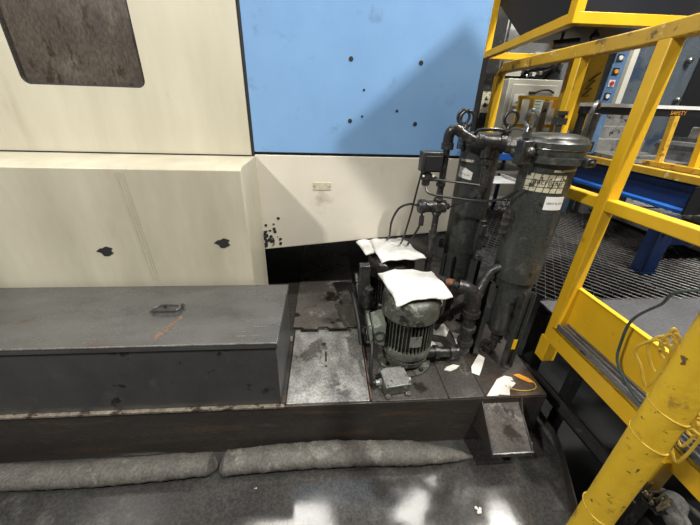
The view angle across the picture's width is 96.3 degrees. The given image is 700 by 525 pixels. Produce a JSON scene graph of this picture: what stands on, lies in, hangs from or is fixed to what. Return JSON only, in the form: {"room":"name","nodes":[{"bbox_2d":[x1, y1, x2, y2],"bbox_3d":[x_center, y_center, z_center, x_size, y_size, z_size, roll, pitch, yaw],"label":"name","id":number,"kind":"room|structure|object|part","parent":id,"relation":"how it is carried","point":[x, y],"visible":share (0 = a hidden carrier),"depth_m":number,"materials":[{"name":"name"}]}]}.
{"room":"metal workshop","nodes":[
{"label":"metal workshop","id":0,"kind":"room"},
{"bbox_2d":[0,410,572,524],"bbox_3d":[-1.471,1.223,0.946,5.200,0.120,5.800,0,27,-4],"label":"floor","id":1,"kind":"structure","parent":0,"point":[515,490],"depth_m":1.33,"materials":[{"name":"grey concrete"}]},
{"bbox_2d":[0,451,217,491],"bbox_3d":[-1.950,0.913,1.307,2.703,0.081,0.133,0,27,-4],"label":"sock","id":2,"kind":"object","parent":1,"relation":"on","point":[162,467],"visible":1,"depth_m":1.34,"materials":[{"name":"grey fabric"}]},
{"bbox_2d":[0,0,493,287],"bbox_3d":[-1.484,-0.700,2.192,4.190,2.200,1.852,0,27,-4],"label":"enclosure","id":3,"kind":"object","parent":1,"relation":"on","point":[143,142],"visible":0.96,"depth_m":1.52,"materials":[{"name":"beige paint"}]},
{"bbox_3d":[-2.014,-1.000,1.366,3.008,0.955,0.040,0,27,-4],"label":"panel","id":4,"kind":"part","parent":3,"relation":"part of","materials":[{"name":"beige paint"}]},
{"bbox_3d":[0.059,-0.342,1.873,1.168,0.558,0.035,0,27,-4],"label":"skirt panel","id":5,"kind":"part","parent":3,"relation":"part of","materials":[{"name":"paint"}]},
{"bbox_3d":[0.081,-1.024,1.534,1.168,0.938,0.040,0,27,-4],"label":"blue panel","id":6,"kind":"part","parent":3,"relation":"part of","materials":[{"name":"paint"}]},
{"bbox_2d":[0,238,546,462],"bbox_3d":[-1.349,0.362,2.180,4.445,0.321,2.147,0,27,-4],"label":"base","id":7,"kind":"object","parent":1,"relation":"on","point":[442,404],"visible":0.49,"depth_m":1.47,"materials":[{"name":"metal"}]},
{"bbox_2d":[0,285,290,414],"bbox_3d":[-1.907,0.373,1.379,3.208,0.374,0.452,0,27,-4],"label":"box","id":8,"kind":"object","parent":7,"relation":"on","point":[63,349],"visible":1,"depth_m":1.30,"materials":[{"name":"metal"}]},
{"bbox_3d":[-1.902,0.236,1.311,3.208,0.027,0.450,0,27,-4],"label":"lid","id":9,"kind":"part","parent":8,"relation":"part of","materials":[{"name":"metal"}]},
{"bbox_3d":[-0.814,0.203,1.391,0.123,0.012,0.061,0,27,-4],"label":"handle","id":10,"kind":"part","parent":8,"relation":"part of","materials":[{"name":"metal"}]},
{"bbox_2d":[294,326,356,329],"bbox_3d":[-0.145,0.390,1.866,0.375,0.011,0.026,0,27,-4],"label":"bar","id":11,"kind":"object","parent":7,"relation":"on","point":[318,326],"visible":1,"depth_m":1.86,"materials":[{"name":"metal"}]},
{"bbox_2d":[286,329,369,405],"bbox_3d":[-0.115,0.517,1.633,0.375,0.014,0.508,0,27,-4],"label":"floor plate","id":12,"kind":"object","parent":7,"relation":"on","point":[327,367],"visible":0.95,"depth_m":1.57,"materials":[{"name":"grey metal"}]},
{"bbox_2d":[348,287,362,344],"bbox_3d":[0.023,0.243,1.903,0.067,0.204,0.566,0,27,-4],"label":"hose","id":13,"kind":"object","parent":7,"relation":"on","point":[356,310],"visible":1,"depth_m":1.74,"materials":[{"name":"black rubber"}]},
{"bbox_3d":[0.060,0.392,1.874,0.005,0.016,1.022,0,27,-4],"label":"deck rail","id":14,"kind":"part","parent":7,"relation":"part of","materials":[{"name":"grey metal"}]},
{"bbox_2d":[356,263,373,336],"bbox_3d":[0.084,0.217,1.772,0.064,0.420,0.145,-3,27,-11],"label":"switch","id":15,"kind":"object","parent":7,"relation":"on","point":[364,300],"visible":0.92,"depth_m":1.73,"materials":[{"name":"metal"}]},
{"bbox_2d":[363,286,373,309],"bbox_3d":[0.101,0.192,1.710,0.052,0.132,0.052,0,27,-4],"label":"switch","id":16,"kind":"object","parent":15,"relation":"attached to","point":[368,300],"depth_m":1.69,"materials":[{"name":"metal"}]},
{"bbox_2d":[362,314,369,340],"bbox_3d":[0.077,0.285,1.971,0.035,0.104,0.561,0,27,-4],"label":"hose","id":17,"kind":"object","parent":7,"relation":"on","point":[363,315],"visible":0.38,"depth_m":1.76,"materials":[{"name":"black rubber"}]},
{"bbox_2d":[353,254,414,312],"bbox_3d":[0.202,0.137,1.926,0.352,0.433,0.277,0,27,-4],"label":"motor","id":18,"kind":"object","parent":7,"relation":"on","point":[376,282],"visible":0.32,"depth_m":1.80,"materials":[{"name":"metal"}]},
{"bbox_2d":[356,239,391,254],"bbox_3d":[0.186,-0.103,1.879,0.277,0.039,0.198,-7,28,-18],"label":"pad","id":19,"kind":"object","parent":18,"relation":"on","point":[366,246],"visible":0.32,"depth_m":1.83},
{"bbox_2d":[369,238,425,262],"bbox_3d":[0.258,-0.081,1.798,0.260,0.040,0.294,-5,27,-13],"label":"pad","id":20,"kind":"object","parent":18,"relation":"on","point":[386,250],"visible":0.98,"depth_m":1.74,"materials":[{"name":"white fabric"}]},
{"bbox_2d":[375,366,410,399],"bbox_3d":[0.207,0.565,1.480,0.170,0.065,0.135,-4,27,-12],"label":"junction box","id":21,"kind":"object","parent":7,"relation":"on","point":[392,380],"visible":0.99,"depth_m":1.46,"materials":[{"name":"metal"}]},
{"bbox_3d":[0.213,0.538,1.479,0.120,0.010,0.116,-4,27,-12],"label":"lid","id":22,"kind":"part","parent":21,"relation":"part of","materials":[{"name":"grey metal"}]},
{"bbox_2d":[364,287,441,377],"bbox_3d":[0.251,0.318,1.567,0.352,0.433,0.277,0,27,-4],"label":"motor","id":23,"kind":"object","parent":7,"relation":"on","point":[404,333],"visible":0.78,"depth_m":1.48,"materials":[{"name":"grey paint"}]},
{"bbox_2d":[369,343,375,384],"bbox_3d":[0.103,0.481,1.494,0.037,0.162,0.128,0,27,-4],"label":"conduit","id":24,"kind":"object","parent":23,"relation":"attached to","point":[371,356],"visible":0.99,"depth_m":1.47,"materials":[{"name":"grey metal"}]},
{"bbox_2d":[378,269,452,306],"bbox_3d":[0.305,0.110,1.478,0.306,0.045,0.302,0,27,-4],"label":"pad","id":25,"kind":"object","parent":23,"relation":"on","point":[406,286],"visible":1,"depth_m":1.45,"materials":[{"name":"white fabric"}]},
{"bbox_3d":[0.304,0.369,1.450,0.057,0.060,0.006,-2,27,-7],"label":"rating plate","id":26,"kind":"part","parent":23,"relation":"part of","materials":[{"name":"silver metal"}]},
{"bbox_2d":[431,342,442,345],"bbox_3d":[0.490,0.477,1.743,0.091,0.002,0.107,9,27,13],"label":"paper scrap","id":27,"kind":"object","parent":7,"relation":"on","point":[432,343],"visible":0.15,"depth_m":1.78,"materials":[{"name":"white paper"}]},
{"bbox_2d":[433,323,448,336],"bbox_3d":[0.536,0.395,1.909,0.120,0.002,0.170,0,27,-4],"label":"paper scrap","id":28,"kind":"object","parent":7,"relation":"on","point":[443,330],"visible":0.45,"depth_m":1.87,"materials":[{"name":"white paper"}]},
{"bbox_2d":[444,364,458,370],"bbox_3d":[0.524,0.542,1.616,0.093,0.002,0.032,-12,30,-25],"label":"paper scrap","id":29,"kind":"object","parent":7,"relation":"on","point":[451,367],"visible":1,"depth_m":1.61,"materials":[{"name":"white paper"}]},
{"bbox_2d":[452,332,459,343],"bbox_3d":[0.632,0.452,1.805,0.065,0.002,0.160,0,27,-4],"label":"paper scrap","id":30,"kind":"object","parent":7,"relation":"on","point":[455,335],"visible":0.35,"depth_m":1.84,"materials":[{"name":"white paper"}]},
{"bbox_2d":[426,264,501,358],"bbox_3d":[0.552,0.219,1.640,0.352,0.522,0.295,0,27,-4],"label":"pipe","id":31,"kind":"object","parent":7,"relation":"on","point":[470,308],"visible":0.84,"depth_m":1.55,"materials":[{"name":"metal"}]},
{"bbox_2d":[416,124,521,271],"bbox_3d":[0.568,-0.106,1.656,0.471,1.134,0.263,18,31,29],"label":"pipe","id":32,"kind":"object","parent":7,"relation":"on","point":[430,161],"visible":0.96,"depth_m":1.48,"materials":[{"name":"metal"}]},
{"bbox_2d":[386,203,417,239],"bbox_3d":[0.243,-0.038,1.887,0.092,0.733,0.322,-9,28,-20],"label":"cable","id":33,"kind":"object","parent":32,"relation":"attached to","point":[407,204],"visible":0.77,"depth_m":1.68,"materials":[{"name":"black rubber"}]},
{"bbox_2d":[400,172,422,243],"bbox_3d":[0.308,-0.107,1.834,0.050,0.888,0.290,0,27,-4],"label":"cable","id":34,"kind":"object","parent":32,"relation":"hanging from","point":[419,180],"visible":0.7,"depth_m":1.59,"materials":[{"name":"black rubber"}]},
{"bbox_2d":[407,213,422,245],"bbox_3d":[0.343,-0.006,1.887,0.048,0.684,0.253,0,27,-3],"label":"cable","id":35,"kind":"object","parent":32,"relation":"hanging from","point":[418,227],"visible":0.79,"depth_m":1.69,"materials":[{"name":"black rubber"}]},
{"bbox_2d":[418,215,423,225],"bbox_3d":[0.375,-0.220,1.648,0.025,0.050,0.026,0,27,-4],"label":"plug","id":36,"kind":"object","parent":35,"relation":"attached to","point":[421,218],"visible":1,"depth_m":1.64,"materials":[{"name":"black paint"}]},
{"bbox_2d":[471,354,484,375],"bbox_3d":[0.670,0.533,1.644,0.048,0.002,0.161,17,31,28],"label":"paper scrap","id":37,"kind":"object","parent":7,"relation":"on","point":[476,368],"visible":1,"depth_m":1.63,"materials":[{"name":"white paper"}]},
{"bbox_2d":[439,108,524,321],"bbox_3d":[0.653,-0.217,1.806,0.302,1.204,0.291,0,27,-4],"label":"filter","id":38,"kind":"object","parent":7,"relation":"on","point":[466,230],"visible":0.67,"depth_m":1.70,"materials":[{"name":"paint"}]},
{"bbox_3d":[0.571,0.153,1.902,0.048,0.442,0.054,-22,35,-39],"label":"leg","id":39,"kind":"part","parent":38,"relation":"part of","materials":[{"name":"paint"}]},
{"bbox_3d":[0.719,0.161,1.896,0.054,0.442,0.048,-19,33,-35],"label":"leg","id":40,"kind":"part","parent":38,"relation":"part of","materials":[{"name":"paint"}]},
{"bbox_3d":[0.675,-0.634,1.593,0.236,0.056,0.236,0,27,-4],"label":"lid","id":41,"kind":"part","parent":38,"relation":"part of","materials":[{"name":"paint"}]},
{"bbox_3d":[0.680,-0.630,1.514,0.155,0.040,0.039,1,27,-1],"label":"lid handle","id":42,"kind":"part","parent":38,"relation":"part of","materials":[{"name":"metal"}]},
{"bbox_2d":[487,376,515,395],"bbox_3d":[0.736,0.604,1.511,0.079,0.002,0.200,23,33,36],"label":"paper scrap","id":43,"kind":"object","parent":7,"relation":"on","point":[502,385],"visible":1,"depth_m":1.52,"materials":[{"name":"white paper"}]},
{"bbox_2d":[484,402,530,452],"bbox_3d":[0.718,0.757,1.446,0.178,0.130,0.170,0,27,-4],"label":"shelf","id":44,"kind":"object","parent":7,"relation":"attached to","point":[505,427],"depth_m":1.44,"materials":[{"name":"metal"}]},
{"bbox_2d":[509,381,536,390],"bbox_3d":[0.841,0.605,1.512,0.152,0.005,0.042,-6,28,-15],"label":"loose wire","id":45,"kind":"object","parent":7,"relation":"on","point":[533,381],"visible":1,"depth_m":1.50,"materials":[{"name":"yellow plastic"}]},
{"bbox_2d":[514,374,533,382],"bbox_3d":[0.872,0.580,1.569,0.096,0.002,0.029,20,32,31],"label":"paper scrap","id":46,"kind":"object","parent":7,"relation":"on","point":[520,376],"visible":1,"depth_m":1.57,"materials":[{"name":"orange"}]},
{"bbox_2d":[468,100,601,369],"bbox_3d":[0.817,-0.070,1.477,0.291,1.245,0.301,12,28,19],"label":"filter","id":47,"kind":"object","parent":7,"relation":"on","point":[547,163],"visible":0.95,"depth_m":1.34,"materials":[{"name":"paint"}]},
{"bbox_3d":[0.685,0.490,1.732,0.059,0.008,0.059,22,33,35],"label":"foot plate","id":48,"kind":"part","parent":47,"relation":"part of","materials":[{"name":"paint"}]},
{"bbox_3d":[0.689,0.291,1.632,0.048,0.442,0.054,-4,27,-12],"label":"leg","id":49,"kind":"part","parent":47,"relation":"part of","materials":[{"name":"paint"}]},
{"bbox_3d":[0.813,0.533,1.654,0.059,0.008,0.059,22,33,35],"label":"foot plate","id":50,"kind":"part","parent":47,"relation":"part of","materials":[{"name":"paint"}]},
{"bbox_2d":[498,204,512,237],"bbox_3d":[0.677,-0.181,1.370,0.072,0.157,0.035,-14,31,-29],"label":"valve","id":51,"kind":"object","parent":47,"relation":"attached to","point":[507,217],"visible":1,"depth_m":1.36,"materials":[{"name":"metal"}]},
{"bbox_3d":[0.821,0.336,1.552,0.056,0.442,0.051,0,27,-4],"label":"leg","id":52,"kind":"part","parent":47,"relation":"part of","materials":[{"name":"paint"}]},
{"bbox_3d":[0.829,-0.495,1.266,0.250,0.056,0.250,0,27,-4],"label":"lid","id":53,"kind":"part","parent":47,"relation":"part of","materials":[{"name":"paint"}]},
{"bbox_3d":[0.958,-0.501,1.285,0.075,0.202,0.061,0,27,-4],"label":"lifting arm","id":54,"kind":"part","parent":47,"relation":"part of","materials":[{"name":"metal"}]},
{"bbox_2d":[219,439,472,476],"bbox_3d":[-0.003,0.893,1.468,1.188,0.088,0.133,0,27,-4],"label":"sock","id":55,"kind":"object","parent":1,"relation":"on","point":[336,453],"visible":1,"depth_m":1.43,"materials":[{"name":"grey fabric"}]},
{"bbox_2d":[474,506,481,513],"bbox_3d":[0.537,1.034,1.311,0.029,0.012,0.029,0,27,-4],"label":"crumb","id":56,"kind":"object","parent":1,"relation":"on","point":[479,511],"visible":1,"depth_m":1.31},
{"bbox_2d":[554,431,577,512],"bbox_3d":[0.928,1.041,1.278,0.006,0.050,0.777,10,28,17],"label":"plate","id":57,"kind":"object","parent":1,"relation":"on","point":[573,501],"visible":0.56,"depth_m":1.43,"materials":[{"name":"black metal"}]},
{"bbox_2d":[566,312,699,524],"bbox_3d":[0.559,0.031,0.422,0.140,2.600,0.140,0,27,-4],"label":"pole","id":58,"kind":"object","parent":1,"relation":"on","point":[669,408],"visible":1,"depth_m":0.55,"materials":[{"name":"metal"}]},
{"bbox_2d":[633,327,680,387],"bbox_3d":[0.518,0.161,0.541,0.018,0.128,0.048,-14,31,-29],"label":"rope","id":59,"kind":"object","parent":58,"relation":"attached to","point":[665,338],"visible":1,"depth_m":0.53,"materials":[{"name":"yellow fabric"}]},
{"bbox_2d":[670,412,699,463],"bbox_3d":[0.561,0.289,0.532,0.020,0.128,0.046,-17,32,-32],"label":"knot","id":60,"kind":"object","parent":58,"relation":"attached to","point":[695,428],"visible":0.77,"depth_m":0.53,"materials":[{"name":"yellow fabric"}]},
{"bbox_2d":[507,20,515,29],"bbox_3d":[1.882,-5.214,7.629,13.400,6.800,0.200,0,27,-4],"label":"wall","id":61,"kind":"structure","parent":0,"point":[512,26],"depth_m":7.47,"materials":[{"name":"white paint"}]},
{"bbox_2d":[521,285,551,370],"bbox_3d":[2.330,-0.165,3.877,3.230,0.960,3.960,0,27,-4],"label":"trim","id":62,"kind":"structure","parent":0,"point":[540,323],"depth_m":1.91,"materials":[{"name":"black paint"}]},
{"bbox_2d":[385,200,699,524],"bbox_3d":[2.198,0.359,4.007,13.000,0.100,11.500,0,27,-4],"label":"floor","id":63,"kind":"structure","parent":0,"point":[605,424],"depth_m":2.81,"materials":[{"name":"black metal"}]},
{"bbox_2d":[470,6,511,131],"bbox_3d":[1.611,-2.939,3.124,0.182,6.550,0.149,0,27,-4],"label":"column","id":64,"kind":"structure","parent":63,"relation":"on","point":[489,69],"depth_m":3.50,"materials":[{"name":"metal"}]},
{"bbox_2d":[517,352,609,465],"bbox_3d":[1.225,0.981,1.670,0.136,0.486,1.646,-9,28,-20],"label":"beam","id":65,"kind":"structure","parent":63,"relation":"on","point":[597,449],"depth_m":1.65,"materials":[{"name":"black metal"}]},
{"bbox_2d":[483,13,699,501],"bbox_3d":[1.131,0.286,1.383,0.304,2.317,2.645,0,27,-4],"label":"safety railing","id":66,"kind":"object","parent":63,"relation":"on","point":[585,331],"visible":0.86,"depth_m":1.25,"materials":[{"name":"yellow metal"}]},
{"bbox_3d":[0.967,-0.672,2.344,0.050,1.240,0.050,0,27,-4],"label":"post","id":67,"kind":"part","parent":66,"relation":"part of","materials":[{"name":"yellow metal"}]},
{"bbox_3d":[1.228,0.799,1.804,0.050,1.030,0.050,0,27,-4],"label":"support leg","id":68,"kind":"part","parent":66,"relation":"part of","materials":[{"name":"black paint"}]},
{"bbox_3d":[1.022,-0.398,1.661,0.045,1.165,0.045,0,27,-4],"label":"post","id":69,"kind":"part","parent":66,"relation":"part of","materials":[{"name":"yellow metal"}]},
{"bbox_3d":[1.062,-0.789,1.117,0.054,0.160,2.146,0,27,-4],"label":"rail","id":70,"kind":"part","parent":66,"relation":"part of","materials":[{"name":"yellow metal"}]},
{"bbox_3d":[1.048,-0.131,1.346,0.052,1.400,0.052,0,27,-4],"label":"post","id":71,"kind":"part","parent":66,"relation":"part of","materials":[{"name":"yellow metal"}]},
{"bbox_3d":[1.083,-0.046,0.895,0.048,0.063,1.680,0,27,-4],"label":"rail","id":72,"kind":"part","parent":66,"relation":"part of","materials":[{"name":"yellow metal"}]},
{"bbox_2d":[620,490,667,524],"bbox_3d":[0.991,0.934,1.129,0.040,0.339,0.110,0,27,-4],"label":"ledge","id":73,"kind":"object","parent":66,"relation":"attached to","point":[642,506],"visible":0.68,"depth_m":1.09,"materials":[{"name":"metal"}]},
{"bbox_2d":[641,481,671,511],"bbox_3d":[0.997,0.761,1.026,0.050,0.067,0.092,0,27,-4],"label":"twine","id":74,"kind":"object","parent":73,"relation":"on","point":[662,505],"visible":0.91,"depth_m":1.02,"materials":[{"name":"beige fabric"}]},
{"bbox_2d":[616,288,699,402],"bbox_3d":[1.170,0.282,0.952,0.497,0.537,0.111,22,33,35],"label":"cable","id":75,"kind":"object","parent":66,"relation":"hanging from","point":[670,295],"visible":1,"depth_m":1.13,"materials":[{"name":"black rubber"}]},
{"bbox_3d":[1.040,0.712,1.054,0.068,0.155,0.020,0,27,-4],"label":"support leg","id":76,"kind":"part","parent":66,"relation":"part of","materials":[{"name":"yellow paint"}]},
{"bbox_2d":[659,488,699,518],"bbox_3d":[1.367,1.029,1.126,0.095,0.107,0.576,-22,35,-39],"label":"cable","id":77,"kind":"object","parent":66,"relation":"hanging from","point":[693,510],"visible":0.09,"depth_m":1.19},
{"bbox_2d":[614,495,665,524],"bbox_3d":[1.081,1.232,1.224,0.150,0.765,0.200,0,27,-4],"label":"support block","id":78,"kind":"object","parent":63,"relation":"on","point":[649,518],"visible":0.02,"depth_m":1.09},
{"bbox_2d":[658,490,691,524],"bbox_3d":[1.097,0.842,1.059,0.137,0.077,0.106,-11,29,-23],"label":"rag","id":79,"kind":"object","parent":78,"relation":"on","point":[678,512],"visible":0.79,"depth_m":1.04,"materials":[{"name":"grey fabric"}]},
{"bbox_2d":[437,198,699,300],"bbox_3d":[4.662,-0.684,3.962,8.080,0.150,11.000,0,27,-4],"label":"floor","id":80,"kind":"structure","parent":0,"point":[659,209],"depth_m":2.34,"materials":[{"name":"metal"}]},
{"bbox_2d":[484,173,515,237],"bbox_3d":[1.125,-0.467,2.584,0.270,0.483,0.260,0,27,-4],"label":"tray","id":81,"kind":"object","parent":80,"relation":"on","point":[502,179],"visible":0.29,"depth_m":2.47,"materials":[{"name":"metal"}]},
{"bbox_3d":[1.100,-0.446,2.581,0.200,0.448,0.200,0,27,-4],"label":"tray leg","id":82,"kind":"part","parent":81,"relation":"part of","materials":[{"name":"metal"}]},
{"bbox_2d":[490,152,517,209],"bbox_3d":[1.255,-0.734,2.959,0.630,0.633,0.550,0,27,-4],"label":"bench","id":83,"kind":"object","parent":80,"relation":"on","point":[502,167],"visible":0.09,"depth_m":2.85,"materials":[{"name":"metal"}]},
{"bbox_3d":[1.520,-0.821,3.212,0.030,0.578,0.030,0,27,-4],"label":"leg","id":84,"kind":"part","parent":83,"relation":"part of","materials":[{"name":"metal"}]},
{"bbox_2d":[495,163,517,172],"bbox_3d":[1.259,-0.879,2.892,0.590,0.015,0.480,0,27,-4],"label":"shelf","id":85,"kind":"object","parent":83,"relation":"attached to","point":[501,167],"depth_m":2.80,"materials":[{"name":"metal"}]},
{"bbox_2d":[489,78,562,199],"bbox_3d":[1.862,-1.331,3.515,0.585,1.238,0.252,0,27,-4],"label":"cabinet","id":86,"kind":"object","parent":80,"relation":"on","point":[512,88],"visible":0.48,"depth_m":3.24,"materials":[{"name":"white metal"}]},
{"bbox_2d":[535,89,553,93],"bbox_3d":[1.978,-1.731,3.182,0.208,0.048,0.040,0,27,-4],"label":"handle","id":87,"kind":"object","parent":86,"relation":"attached to","point":[549,90],"visible":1,"depth_m":3.17,"materials":[{"name":"black metal"}]},
{"bbox_2d":[498,29,568,132],"bbox_3d":[2.242,-1.741,3.789,1.120,1.748,0.290,0,27,-4],"label":"machine","id":88,"kind":"object","parent":80,"relation":"on","point":[556,71],"visible":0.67,"depth_m":3.56,"materials":[{"name":"grey paint"}]},
{"bbox_2d":[512,95,557,131],"bbox_3d":[1.801,-1.081,3.191,0.460,1.078,0.055,0,27,-4],"label":"barrier","id":89,"kind":"object","parent":80,"relation":"on","point":[540,125],"visible":0.44,"depth_m":2.98,"materials":[{"name":"metal"}]},
{"bbox_2d":[549,54,608,131],"bbox_3d":[2.039,-1.161,2.997,0.305,1.408,0.072,0,27,-4],"label":"cover","id":90,"kind":"object","parent":80,"relation":"on","point":[596,65],"visible":0.37,"depth_m":2.78,"materials":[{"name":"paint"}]},
{"bbox_2d":[562,51,629,211],"bbox_3d":[2.296,-1.316,2.944,0.120,1.748,0.125,0,27,-4],"label":"panel","id":91,"kind":"object","parent":80,"relation":"on","point":[615,64],"visible":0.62,"depth_m":2.77,"materials":[{"name":"blue metal"}]},
{"bbox_3d":[2.306,-1.573,2.790,0.120,1.150,0.050,0,27,-4],"label":"panel","id":92,"kind":"part","parent":91,"relation":"part of","materials":[{"name":"blue metal"}]},
{"bbox_2d":[569,36,699,153],"bbox_3d":[3.752,-2.250,3.787,1.705,2.748,0.975,0,27,-4],"label":"machine","id":93,"kind":"object","parent":80,"relation":"on","point":[682,88],"visible":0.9,"depth_m":3.45,"materials":[{"name":"metal"}]},
{"bbox_3d":[2.963,-2.055,3.347,0.063,2.748,0.060,0,27,-4],"label":"edge trim","id":94,"kind":"part","parent":93,"relation":"part of","materials":[{"name":"white metal"}]},
{"bbox_3d":[3.649,-1.808,3.493,0.070,0.070,0.070,0,27,-4],"label":"knob","id":95,"kind":"part","parent":93,"relation":"part of","materials":[{"name":"metal"}]},
{"bbox_3d":[3.600,-2.139,3.323,0.070,0.070,0.070,0,27,-4],"label":"knob","id":96,"kind":"part","parent":93,"relation":"part of","materials":[{"name":"metal"}]},
{"bbox_2d":[572,103,699,134],"bbox_3d":[2.752,-0.818,2.791,1.870,1.022,0.130,0,27,-4],"label":"beam","id":97,"kind":"structure","parent":80,"relation":"on","point":[606,108],"depth_m":2.50,"materials":[{"name":"black metal"}]},
{"bbox_3d":[1.859,-0.775,2.735,0.040,0.943,0.040,0,27,-4],"label":"beam post","id":98,"kind":"part","parent":97,"relation":"part of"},
{"bbox_2d":[573,155,699,273],"bbox_3d":[2.622,-0.673,2.960,1.505,0.603,2.300,0,27,-4],"label":"conveyor","id":99,"kind":"object","parent":80,"relation":"on","point":[676,192],"visible":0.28,"depth_m":2.18,"materials":[{"name":"metal"}]},
{"bbox_2d":[594,152,655,159],"bbox_3d":[2.529,-0.958,2.871,0.460,0.070,0.210,0,27,-4],"label":"block","id":100,"kind":"object","parent":99,"relation":"on","point":[609,155],"visible":0.31,"depth_m":2.80,"materials":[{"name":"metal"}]},
{"bbox_2d":[567,115,699,213],"bbox_3d":[3.038,-0.827,2.910,1.280,0.948,1.490,0,27,-4],"label":"guide","id":101,"kind":"object","parent":99,"relation":"on","point":[680,149],"visible":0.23,"depth_m":3.12,"materials":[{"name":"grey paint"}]},
{"bbox_3d":[2.916,-0.905,2.547,0.020,0.030,0.930,0,27,-4],"label":"guide rail","id":102,"kind":"part","parent":101,"relation":"part of","materials":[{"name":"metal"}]},
{"bbox_3d":[2.987,-0.960,2.526,0.040,0.030,0.930,0,27,-4],"label":"guide rail","id":103,"kind":"part","parent":101,"relation":"part of","materials":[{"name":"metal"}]},
{"bbox_3d":[1.990,0.050,2.139,0.110,0.008,0.100,0,27,-4],"label":"foot plate","id":104,"kind":"part","parent":99,"relation":"part of","materials":[{"name":"blue metal"}]},
{"bbox_3d":[2.209,-0.839,2.647,0.055,0.050,1.950,0,27,-4],"label":"rail","id":105,"kind":"part","parent":99,"relation":"part of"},
{"bbox_2d":[589,203,699,252],"bbox_3d":[2.844,-0.463,3.056,0.650,0.060,1.950,0,27,-4],"label":"tray","id":106,"kind":"object","parent":99,"relation":"on","point":[695,248],"depth_m":2.77,"materials":[{"name":"metal"}]},
{"bbox_3d":[1.996,-0.123,2.053,0.096,0.380,0.090,0,27,-4],"label":"leg","id":107,"kind":"part","parent":99,"relation":"part of","materials":[{"name":"blue metal"}]},
{"bbox_2d":[634,159,684,167],"bbox_3d":[2.579,-0.823,2.634,0.480,0.045,0.260,0,27,-4],"label":"block","id":108,"kind":"object","parent":99,"relation":"on","point":[637,161],"visible":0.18,"depth_m":2.62,"materials":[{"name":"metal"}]},
{"bbox_2d":[642,116,699,174],"bbox_3d":[2.344,-0.755,2.043,0.080,0.345,0.740,0,27,-4],"label":"railing","id":109,"kind":"object","parent":99,"relation":"on","point":[693,166],"visible":1,"depth_m":2.25,"materials":[{"name":"yellow metal"}]},
{"bbox_3d":[2.323,-0.888,2.306,0.036,0.343,0.066,0,27,-4],"label":"post","id":110,"kind":"part","parent":109,"relation":"part of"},
{"bbox_3d":[2.339,-0.616,2.113,0.080,0.033,0.740,0,27,-4],"label":"rail","id":111,"kind":"part","parent":109,"relation":"part of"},
{"bbox_3d":[2.340,-0.769,2.092,0.040,0.325,0.080,0,27,-4],"label":"post","id":112,"kind":"part","parent":109,"relation":"part of","materials":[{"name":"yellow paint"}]},
{"bbox_2d":[660,168,699,175],"bbox_3d":[2.655,-0.660,2.307,0.460,0.050,0.360,0,27,-4],"label":"block","id":113,"kind":"object","parent":99,"relation":"on","point":[660,168],"visible":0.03,"depth_m":2.30,"materials":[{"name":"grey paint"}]},
{"bbox_3d":[2.648,-0.393,2.031,1.000,0.180,0.010,0,27,-4],"label":"plate","id":114,"kind":"part","parent":99,"relation":"part of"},
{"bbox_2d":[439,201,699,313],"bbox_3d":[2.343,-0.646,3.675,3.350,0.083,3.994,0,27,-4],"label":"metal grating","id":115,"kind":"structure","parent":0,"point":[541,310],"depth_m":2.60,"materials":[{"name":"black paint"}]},
{"bbox_2d":[539,298,699,348],"bbox_3d":[2.294,0.405,1.484,2.400,0.013,0.850,0,27,-4],"label":"plate","id":116,"kind":"object","parent":115,"relation":"on","point":[680,314],"visible":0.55,"depth_m":1.70,"materials":[{"name":"grey metal"}]},
{"bbox_3d":[2.411,-5.561,0.818,13.400,0.150,12.100,0,27,-4],"label":"ceiling","id":117,"kind":"structure","parent":0,"visible":0},
{"bbox_2d":[483,0,699,62],"bbox_3d":[1.860,-3.588,1.661,0.934,4.185,1.668,3,27,2],"label":"metal frame","id":118,"kind":"object","parent":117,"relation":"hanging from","point":[561,24],"visible":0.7,"depth_m":2.13,"materials":[{"name":"yellow paint"}]},
{"bbox_3d":[1.424,-2.702,2.953,0.060,1.330,0.060,0,27,-4],"label":"corner post","id":119,"kind":"part","parent":118,"relation":"part of","materials":[{"name":"yellow metal"}]},
{"bbox_3d":[1.838,-2.128,3.253,0.866,0.060,0.060,1,27,-2],"label":"rail","id":120,"kind":"part","parent":118,"relation":"part of","materials":[{"name":"yellow metal"}]},
{"bbox_3d":[1.368,-1.791,2.548,0.060,0.060,1.541,3,27,2],"label":"rail","id":121,"kind":"part","parent":118,"relation":"part of","materials":[{"name":"yellow metal"}]},
{"bbox_3d":[1.441,-2.394,2.273,0.010,1.270,1.542,3,27,2],"label":"panel","id":122,"kind":"part","parent":118,"relation":"part of","materials":[{"name":"black metal"}]},
{"bbox_3d":[1.350,-2.015,1.575,0.060,1.330,0.060,0,27,-4],"label":"corner post","id":123,"kind":"part","parent":118,"relation":"part of","materials":[{"name":"yellow metal"}]},
{"bbox_3d":[1.766,-1.441,1.876,0.871,0.060,0.060,1,27,-2],"label":"rail","id":124,"kind":"part","parent":118,"relation":"part of","materials":[{"name":"yellow metal"}]},
{"bbox_3d":[1.798,-2.055,1.619,0.841,1.270,0.010,1,27,-2],"label":"panel","id":125,"kind":"part","parent":118,"relation":"part of","materials":[{"name":"metal"}]}
]}

